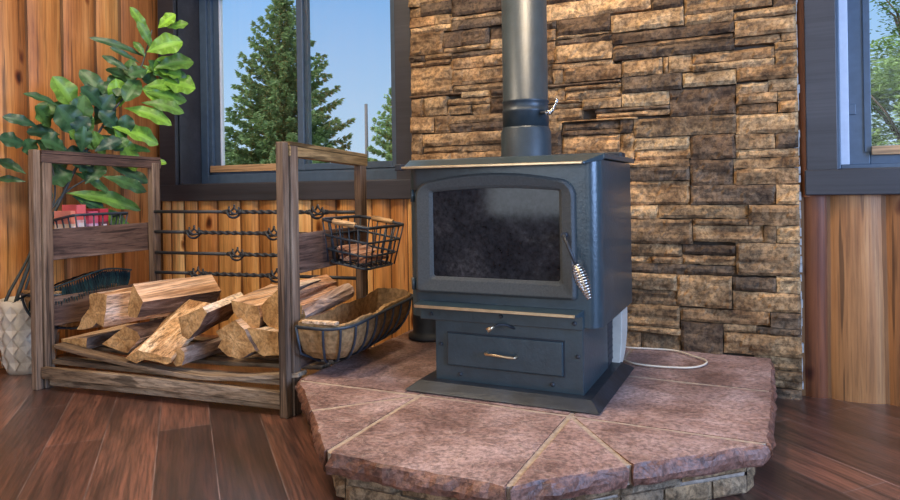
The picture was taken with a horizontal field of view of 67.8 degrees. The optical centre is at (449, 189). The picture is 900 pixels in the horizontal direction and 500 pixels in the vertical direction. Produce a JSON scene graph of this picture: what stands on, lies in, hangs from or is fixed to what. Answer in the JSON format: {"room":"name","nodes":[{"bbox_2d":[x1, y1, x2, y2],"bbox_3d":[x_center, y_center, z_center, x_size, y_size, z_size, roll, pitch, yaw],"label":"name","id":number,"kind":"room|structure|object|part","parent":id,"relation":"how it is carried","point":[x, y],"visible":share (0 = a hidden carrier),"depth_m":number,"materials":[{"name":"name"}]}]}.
{"room":"living room","nodes":[
{"label":"living room","id":0,"kind":"room"},
{"bbox_2d":[0,0,158,367],"bbox_3d":[-3.007,-0.493,1.514,0.204,2.700,5.593,-1,0,25],"label":"wall","id":1,"kind":"structure","parent":0,"point":[40,40],"depth_m":3.43,"materials":[{"name":"brown wood"}]},
{"bbox_2d":[0,334,899,499],"bbox_3d":[-0.234,0.874,0.365,6.160,0.120,5.850,-1,0,25],"label":"floor","id":2,"kind":"structure","parent":0,"point":[57,442],"depth_m":2.10,"materials":[{"name":"brown wood"}]},
{"bbox_2d":[0,7,195,374],"bbox_3d":[-1.691,-0.034,3.259,0.886,1.741,0.295,-1,0,-29],"label":"potted plant","id":3,"kind":"object","parent":2,"relation":"on","point":[72,113],"visible":0.88,"depth_m":3.26,"materials":[{"name":"plant"}]},
{"bbox_2d":[0,296,59,374],"bbox_3d":[-1.963,0.672,3.122,0.258,0.338,0.258,-1,0,25],"label":"pot","id":4,"kind":"object","parent":3,"relation":"attached to","point":[15,324],"depth_m":3.01,"materials":[{"name":"beige ceramic"}]},
{"bbox_2d":[28,141,370,418],"bbox_3d":[-1.048,0.325,2.866,1.326,1.004,0.614,-1,0,20],"label":"rack","id":5,"kind":"object","parent":2,"relation":"on","point":[298,252],"visible":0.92,"depth_m":2.79,"materials":[{"name":"brown wood"}]},
{"bbox_3d":[-1.712,0.341,2.843,0.034,0.992,0.042,-1,0,25],"label":"leg","id":6,"kind":"part","parent":5,"relation":"part of","materials":[{"name":"brown wood"}]},
{"bbox_2d":[20,284,122,329],"bbox_3d":[-1.721,0.543,3.171,0.212,0.216,0.587,-1,0,25],"label":"planter","id":7,"kind":"object","parent":5,"relation":"attached to","point":[75,325],"visible":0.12,"depth_m":2.96,"materials":[{"name":"black metal"}]},
{"bbox_2d":[11,268,131,314],"bbox_3d":[-1.703,0.452,3.084,0.210,0.150,0.556,-1,0,25],"label":"wire basket","id":8,"kind":"object","parent":7,"relation":"in","point":[104,278],"visible":0.75,"depth_m":3.10,"materials":[{"name":"metal"}]},
{"bbox_2d":[53,212,127,227],"bbox_3d":[-1.711,0.211,3.163,0.227,0.205,0.297,-1,0,25],"label":"wire basket","id":9,"kind":"object","parent":5,"relation":"attached to","point":[113,214],"visible":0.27,"depth_m":3.08,"materials":[{"name":"metal"}]},
{"bbox_2d":[54,211,75,228],"bbox_3d":[-1.751,0.175,3.049,0.101,0.155,0.028,-1,0,19],"label":"packet","id":10,"kind":"object","parent":9,"relation":"in","point":[57,214],"visible":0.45,"depth_m":3.04,"materials":[{"name":"orange cardboard"}]},
{"bbox_2d":[62,205,85,226],"bbox_3d":[-1.730,0.161,3.083,0.111,0.182,0.046,-1,0,28],"label":"packet","id":11,"kind":"object","parent":9,"relation":"in","point":[78,209],"visible":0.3,"depth_m":3.06,"materials":[{"name":"red cardboard"}]},
{"bbox_2d":[86,211,97,226],"bbox_3d":[-1.704,0.177,3.137,0.101,0.150,0.052,-1,0,22],"label":"packet","id":12,"kind":"object","parent":9,"relation":"in","point":[89,219],"visible":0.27,"depth_m":3.11,"materials":[{"name":"cardboard"}]},
{"bbox_2d":[86,209,107,225],"bbox_3d":[-1.678,0.171,3.191,0.101,0.160,0.046,-1,0,29],"label":"packet","id":13,"kind":"object","parent":9,"relation":"in","point":[98,210],"visible":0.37,"depth_m":3.17,"materials":[{"name":"red cardboard"}]},
{"bbox_2d":[61,323,136,348],"bbox_3d":[-1.543,0.660,3.028,0.166,0.068,0.376,-1,0,19],"label":"log","id":14,"kind":"object","parent":5,"relation":"on","point":[93,339],"visible":0.43,"depth_m":2.89,"materials":[{"name":"brown wood"}]},
{"bbox_3d":[-1.589,-0.128,3.077,0.036,0.051,0.585,-1,0,29],"label":"rail","id":15,"kind":"part","parent":5,"relation":"part of","materials":[{"name":"brown wood"}]},
{"bbox_2d":[103,318,164,352],"bbox_3d":[-1.281,0.613,2.906,0.252,0.116,0.363,-1,0,25],"label":"log","id":16,"kind":"object","parent":5,"relation":"on","point":[129,337],"visible":0.53,"depth_m":2.73,"materials":[{"name":"brown wood"}]},
{"bbox_2d":[77,287,171,329],"bbox_3d":[-1.390,0.509,2.976,0.190,0.171,0.431,-1,0,34],"label":"log","id":17,"kind":"object","parent":16,"relation":"on","point":[107,308],"visible":0.53,"depth_m":2.81,"materials":[{"name":"brown wood"}]},
{"bbox_2d":[128,275,220,317],"bbox_3d":[-1.194,0.461,2.930,0.091,0.150,0.423,-1,0,27],"label":"log","id":18,"kind":"object","parent":16,"relation":"on","point":[161,296],"visible":0.9,"depth_m":2.87,"materials":[{"name":"brown wood"}]},
{"bbox_3d":[-1.454,0.351,3.303,0.036,0.963,0.045,-1,0,25],"label":"leg","id":19,"kind":"part","parent":5,"relation":"part of","materials":[{"name":"brown wood"}]},
{"bbox_3d":[-1.158,0.760,2.620,1.160,0.054,0.024,-1,0,19],"label":"rail","id":20,"kind":"part","parent":5,"relation":"part of","materials":[{"name":"brown wood"}]},
{"bbox_3d":[-1.141,0.798,2.639,1.143,0.034,0.022,-1,0,19],"label":"rail","id":21,"kind":"part","parent":5,"relation":"part of","materials":[{"name":"brown wood"}]},
{"bbox_2d":[126,299,210,363],"bbox_3d":[-1.135,0.582,2.757,0.286,0.206,0.300,-1,0,25],"label":"log","id":22,"kind":"object","parent":5,"relation":"on","point":[160,347],"visible":0.71,"depth_m":2.67,"materials":[{"name":"brown wood"}]},
{"bbox_2d":[178,292,242,338],"bbox_3d":[-0.969,0.512,2.746,0.144,0.136,0.409,-1,0,5],"label":"log","id":23,"kind":"object","parent":22,"relation":"on","point":[194,323],"visible":0.93,"depth_m":2.60,"materials":[{"name":"brown wood"}]},
{"bbox_2d":[173,337,222,365],"bbox_3d":[-0.998,0.652,2.750,0.070,0.079,0.350,-1,0,17],"label":"log","id":24,"kind":"object","parent":5,"relation":"on","point":[204,348],"visible":0.64,"depth_m":2.65,"materials":[{"name":"brown wood"}]},
{"bbox_3d":[-0.918,0.301,3.095,1.120,0.022,0.021,-1,0,20],"label":"iron rod","id":25,"kind":"part","parent":5,"relation":"part of","materials":[{"name":"black metal"}]},
{"bbox_3d":[-0.920,0.201,3.095,1.120,0.024,0.022,-1,0,20],"label":"iron rod","id":26,"kind":"part","parent":5,"relation":"part of","materials":[{"name":"black metal"}]},
{"bbox_2d":[216,318,258,358],"bbox_3d":[-0.749,0.563,2.687,0.196,0.148,0.384,-1,0,18],"label":"log","id":27,"kind":"object","parent":5,"relation":"on","point":[237,342],"visible":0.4,"depth_m":2.52,"materials":[{"name":"brown wood"}]},
{"bbox_3d":[-0.921,0.104,3.095,1.120,0.024,0.022,-1,0,20],"label":"iron rod","id":28,"kind":"part","parent":5,"relation":"part of","materials":[{"name":"black metal"}]},
{"bbox_3d":[-0.916,0.395,3.095,1.120,0.023,0.021,-1,0,20],"label":"iron rod","id":29,"kind":"part","parent":5,"relation":"part of","materials":[{"name":"black metal"}]},
{"bbox_2d":[247,324,278,355],"bbox_3d":[-0.631,0.569,2.655,0.181,0.106,0.363,-1,0,25],"label":"log","id":30,"kind":"object","parent":5,"relation":"on","point":[266,338],"visible":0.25,"depth_m":2.48,"materials":[{"name":"brown wood"}]},
{"bbox_2d":[231,284,277,327],"bbox_3d":[-0.746,0.468,2.723,0.138,0.111,0.398,-1,0,10],"label":"log","id":31,"kind":"object","parent":30,"relation":"on","point":[247,307],"visible":0.52,"depth_m":2.56,"materials":[{"name":"brown wood"}]},
{"bbox_2d":[261,277,320,328],"bbox_3d":[-0.633,0.453,2.683,0.132,0.167,0.375,-1,0,11],"label":"log","id":32,"kind":"object","parent":30,"relation":"on","point":[269,308],"visible":0.36,"depth_m":2.52,"materials":[{"name":"brown wood"}]},
{"bbox_2d":[300,285,336,313],"bbox_3d":[-0.554,0.447,2.722,0.107,0.076,0.341,-1,0,20],"label":"log","id":33,"kind":"object","parent":30,"relation":"on","point":[305,302],"visible":0.3,"depth_m":2.65,"materials":[{"name":"brown wood"}]},
{"bbox_2d":[277,274,335,298],"bbox_3d":[-0.588,0.398,2.774,0.114,0.068,0.337,-1,0,16],"label":"log","id":34,"kind":"object","parent":33,"relation":"on","point":[326,281],"visible":0.55,"depth_m":2.76,"materials":[{"name":"brown wood"}]},
{"bbox_2d":[300,283,354,319],"bbox_3d":[-0.510,0.459,2.723,0.076,0.112,0.351,-1,0,25],"label":"log","id":35,"kind":"object","parent":33,"relation":"on","point":[340,294],"visible":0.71,"depth_m":2.72,"materials":[{"name":"brown wood"}]},
{"bbox_3d":[-0.574,0.330,2.447,0.034,0.979,0.042,-1,0,25],"label":"leg","id":36,"kind":"part","parent":5,"relation":"part of","materials":[{"name":"brown wood"}]},
{"bbox_3d":[-0.485,-0.130,2.685,0.036,0.061,0.564,-1,0,22],"label":"rail","id":37,"kind":"part","parent":5,"relation":"part of","materials":[{"name":"brown wood"}]},
{"bbox_2d":[294,288,412,362],"bbox_3d":[-0.336,0.528,2.607,0.212,0.216,0.587,-1,0,25],"label":"basket","id":38,"kind":"object","parent":5,"relation":"attached to","point":[365,321],"depth_m":2.49,"materials":[{"name":"black metal"}]},
{"bbox_3d":[-0.459,0.470,2.370,0.140,0.011,0.027,-1,0,23],"label":"wood strip","id":39,"kind":"part","parent":38,"relation":"part of","materials":[{"name":"brown wood"}]},
{"bbox_3d":[-0.384,0.345,2.916,0.036,0.943,0.045,-1,0,25],"label":"leg","id":40,"kind":"part","parent":5,"relation":"part of","materials":[{"name":"brown wood"}]},
{"bbox_2d":[321,215,403,269],"bbox_3d":[-0.344,0.210,2.692,0.227,0.205,0.308,-1,0,25],"label":"wire basket","id":41,"kind":"object","parent":5,"relation":"attached to","point":[334,220],"visible":0.92,"depth_m":2.64,"materials":[{"name":"black metal"}]},
{"bbox_2d":[348,245,365,250],"bbox_3d":[-0.377,0.236,2.711,0.011,0.016,0.157,-1,0,26],"label":"stick","id":42,"kind":"object","parent":41,"relation":"in","point":[362,246],"visible":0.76,"depth_m":2.72,"materials":[{"name":"brown wood"}]},
{"bbox_2d":[345,253,369,260],"bbox_3d":[-0.358,0.270,2.699,0.019,0.019,0.190,-1,0,29],"label":"stick","id":43,"kind":"object","parent":41,"relation":"in","point":[346,257],"visible":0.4,"depth_m":2.64,"materials":[{"name":"brown wood"}]},
{"bbox_2d":[359,257,385,262],"bbox_3d":[-0.309,0.277,2.666,0.019,0.017,0.175,-1,0,31],"label":"stick","id":44,"kind":"object","parent":41,"relation":"in","point":[360,261],"visible":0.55,"depth_m":2.66,"materials":[{"name":"brown wood"}]},
{"bbox_3d":[-0.403,0.262,2.726,0.033,0.020,0.173,-1,0,25],"label":"stick","id":45,"kind":"object","parent":41,"relation":"in","visible":0},
{"bbox_2d":[337,243,356,249],"bbox_3d":[-0.412,0.233,2.729,0.019,0.019,0.158,-1,0,23],"label":"stick","id":46,"kind":"object","parent":45,"relation":"on","point":[343,246],"visible":0.53,"depth_m":2.69,"materials":[{"name":"brown wood"}]},
{"bbox_3d":[-0.384,0.249,2.721,0.043,0.023,0.183,-1,0,25],"label":"stick","id":47,"kind":"object","parent":45,"relation":"on","visible":0},
{"bbox_2d":[343,244,361,251],"bbox_3d":[-0.393,0.237,2.713,0.021,0.021,0.168,-1,0,14],"label":"stick","id":48,"kind":"object","parent":47,"relation":"on","point":[347,248],"visible":0.53,"depth_m":2.66,"materials":[{"name":"brown wood"}]},
{"bbox_3d":[-0.363,0.270,2.698,0.041,0.017,0.184,-1,0,25],"label":"stick","id":49,"kind":"object","parent":41,"relation":"in","visible":0},
{"bbox_2d":[356,248,375,253],"bbox_3d":[-0.338,0.248,2.699,0.012,0.013,0.177,-1,0,18],"label":"stick","id":50,"kind":"object","parent":49,"relation":"on","point":[369,250],"visible":0.66,"depth_m":2.70,"materials":[{"name":"brown wood"}]},
{"bbox_3d":[-0.362,0.255,2.703,0.029,0.013,0.176,-1,0,25],"label":"stick","id":51,"kind":"object","parent":41,"relation":"in","visible":0},
{"bbox_2d":[351,247,370,253],"bbox_3d":[-0.360,0.246,2.698,0.013,0.012,0.178,-1,0,19],"label":"stick","id":52,"kind":"object","parent":51,"relation":"on","point":[360,250],"visible":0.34,"depth_m":2.69,"materials":[{"name":"brown wood"}]},
{"bbox_2d":[295,329,777,499],"bbox_3d":[0.222,0.730,2.225,1.566,0.153,1.454,-1,0,25],"label":"hearth","id":53,"kind":"object","parent":2,"relation":"on","point":[665,433],"visible":0.71,"depth_m":1.80,"materials":[{"name":"stone"}]},
{"bbox_2d":[408,299,435,341],"bbox_3d":[-0.089,0.564,2.986,0.194,0.189,0.194,-1,0,25],"label":"bucket","id":54,"kind":"object","parent":53,"relation":"on","point":[424,330],"visible":0.31,"depth_m":2.91,"materials":[{"name":"black metal"}]},
{"bbox_2d":[395,152,633,414],"bbox_3d":[0.256,0.261,2.367,0.687,0.784,0.672,-1,0,25],"label":"wood stove","id":55,"kind":"object","parent":53,"relation":"on","point":[522,265],"visible":1,"depth_m":2.12,"materials":[{"name":"paint"}]},
{"bbox_3d":[0.126,0.437,2.101,0.029,0.025,0.016,-1,0,-7],"label":"control knob","id":56,"kind":"part","parent":55,"relation":"part of","materials":[{"name":"gold metal"}]},
{"bbox_3d":[0.132,0.143,2.136,0.542,0.392,0.023,-1,0,25],"label":"door","id":57,"kind":"part","parent":55,"relation":"part of","materials":[{"name":"paint"}]},
{"bbox_3d":[0.141,0.140,2.136,0.431,0.288,0.004,-1,0,25],"label":"door glass","id":58,"kind":"part","parent":55,"relation":"part of","materials":[{"name":"black glass"}]},
{"bbox_3d":[0.160,0.525,2.118,0.109,0.012,0.030,-1,0,25],"label":"drawer handle","id":59,"kind":"part","parent":55,"relation":"part of","materials":[{"name":"gold metal"}]},
{"bbox_3d":[0.168,0.433,2.110,0.078,0.024,0.010,-1,0,-16],"label":"air control rod","id":60,"kind":"part","parent":55,"relation":"part of","materials":[{"name":"black metal"}]},
{"bbox_3d":[0.169,0.522,2.131,0.391,0.106,0.011,-1,0,25],"label":"ash drawer","id":61,"kind":"part","parent":55,"relation":"part of","materials":[{"name":"paint"}]},
{"bbox_3d":[0.254,-0.091,2.362,0.678,0.033,0.568,-1,0,25],"label":"plate","id":62,"kind":"part","parent":55,"relation":"part of","materials":[{"name":"paint"}]},
{"bbox_3d":[0.259,0.639,2.316,0.646,0.027,0.551,-1,0,25],"label":"plate","id":63,"kind":"part","parent":55,"relation":"part of","materials":[{"name":"black metal"}]},
{"bbox_2d":[501,0,557,156],"bbox_3d":[0.279,-0.999,2.381,0.230,1.781,0.185,-1,0,25],"label":"pipe","id":64,"kind":"object","parent":55,"relation":"on","point":[526,131],"visible":0.97,"depth_m":2.32,"materials":[{"name":"metal"}]},
{"bbox_3d":[0.350,0.176,1.998,0.033,0.098,0.071,-1,0,-15],"label":"door handle","id":65,"kind":"part","parent":55,"relation":"part of","materials":[{"name":"black metal"}]},
{"bbox_3d":[0.386,0.266,1.959,0.044,0.089,0.007,-1,0,40],"label":"grip rod","id":66,"kind":"part","parent":55,"relation":"part of","materials":[{"name":"silver metal"}]},
{"bbox_2d":[623,346,707,368],"bbox_3d":[0.793,0.641,2.562,0.361,0.007,0.280,-1,0,25],"label":"power cord","id":67,"kind":"object","parent":53,"relation":"on","point":[705,360],"visible":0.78,"depth_m":2.50,"materials":[{"name":"white plastic"}]},
{"bbox_2d":[157,0,899,406],"bbox_3d":[0.927,-0.555,2.878,6.162,2.700,0.275,-1,0,25],"label":"wall","id":68,"kind":"structure","parent":0,"point":[850,247],"depth_m":2.53,"materials":[{"name":"brown wood"}]},
{"bbox_2d":[157,0,412,200],"bbox_3d":[-0.904,-0.659,3.724,1.710,1.433,0.282,-1,0,25],"label":"window","id":69,"kind":"structure","parent":68,"relation":"in","point":[194,142],"depth_m":3.85,"materials":[{"name":"paint"}]},
{"bbox_2d":[210,163,275,172],"bbox_3d":[-1.160,-0.127,3.923,0.636,0.040,0.014,-1,0,25],"label":"stick","id":70,"kind":"object","parent":69,"relation":"attached to","point":[251,167],"visible":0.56,"depth_m":3.94,"materials":[{"name":"brown wood"}]},
{"bbox_3d":[-1.113,-0.650,3.943,0.703,1.105,0.027,-1,0,25],"label":"fixed sash","id":71,"kind":"part","parent":69,"relation":"part of","materials":[{"name":"glass"}]},
{"bbox_3d":[-0.893,0.007,3.724,1.710,0.099,0.282,-1,0,25],"label":"sill","id":72,"kind":"part","parent":69,"relation":"part of","materials":[{"name":"paint"}]},
{"bbox_3d":[-0.566,-0.659,3.664,0.655,1.105,0.026,-1,0,25],"label":"sliding sash","id":73,"kind":"part","parent":69,"relation":"part of","materials":[{"name":"glass"}]},
{"bbox_2d":[804,0,899,194],"bbox_3d":[2.095,-0.707,2.312,1.570,1.433,0.282,-1,0,25],"label":"window","id":74,"kind":"structure","parent":68,"relation":"in","point":[839,159],"depth_m":2.52,"materials":[{"name":"paint"}]},
{"bbox_3d":[2.106,-0.040,2.312,1.570,0.099,0.282,-1,0,25],"label":"sill","id":75,"kind":"part","parent":74,"relation":"part of","materials":[{"name":"paint"}]},
{"bbox_3d":[2.135,-0.700,2.394,1.349,1.228,0.100,-1,0,25],"label":"frame","id":76,"kind":"part","parent":74,"relation":"part of","materials":[{"name":"plastic"}]},
{"bbox_3d":[1.880,-0.696,2.514,0.680,1.188,0.040,-1,0,25],"label":"sliding sash","id":77,"kind":"part","parent":74,"relation":"part of","materials":[{"name":"glass"}]},
{"bbox_2d":[871,145,899,154],"bbox_3d":[1.892,-0.155,2.471,0.576,0.034,0.014,-1,0,25],"label":"stick","id":78,"kind":"object","parent":74,"relation":"on","point":[891,149],"visible":1,"depth_m":2.57,"materials":[{"name":"brown wood"}]},
{"bbox_2d":[408,0,803,399],"bbox_3d":[0.568,-0.520,2.882,1.659,2.760,0.096,-1,0,25],"label":"wall","id":79,"kind":"structure","parent":0,"point":[702,96],"depth_m":2.69,"materials":[{"name":"stone"}]},
{"label":"outside","id":80,"kind":"structure","parent":0,"visible":0},
{"bbox_3d":[19.905,1.182,42.255,120.000,0.130,86.600,-1,0,25],"label":"ground","id":81,"kind":"structure","parent":80,"visible":0},
{"bbox_2d":[224,0,371,164],"bbox_3d":[-4.062,-1.666,16.151,4.890,6.493,5.414,-1,0,-4],"label":"spruce tree","id":82,"kind":"object","parent":81,"relation":"on","point":[274,113],"visible":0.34,"depth_m":15.75,"materials":[{"name":"green plant"}]},
{"bbox_2d":[364,104,368,156],"bbox_3d":[-2.907,-0.760,23.466,0.140,4.470,0.133,-1,0,25],"label":"utility pole","id":83,"kind":"object","parent":81,"relation":"on","point":[365,105],"visible":0.34,"depth_m":23.42,"materials":[{"name":"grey wood"}]},
{"bbox_2d":[367,88,391,160],"bbox_3d":[-1.497,-0.809,19.552,3.162,4.526,3.117,-1,0,25],"label":"pine tree","id":84,"kind":"object","parent":81,"relation":"on","point":[387,146],"visible":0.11,"depth_m":19.31,"materials":[{"name":"green plant"}]},
{"bbox_2d":[869,0,899,70],"bbox_3d":[9.898,-1.719,14.221,2.269,5.994,2.277,-1,0,25],"label":"broadleaf tree","id":85,"kind":"object","parent":81,"relation":"on","point":[895,19],"visible":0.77,"depth_m":14.20,"materials":[{"name":"green plant"}]},
{"bbox_2d":[870,35,899,145],"bbox_3d":[8.022,-0.789,11.575,2.603,4.201,2.916,-1,0,25],"label":"broadleaf tree","id":86,"kind":"object","parent":81,"relation":"on","point":[887,90],"visible":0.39,"depth_m":11.80,"materials":[{"name":"green plant"}]}
]}

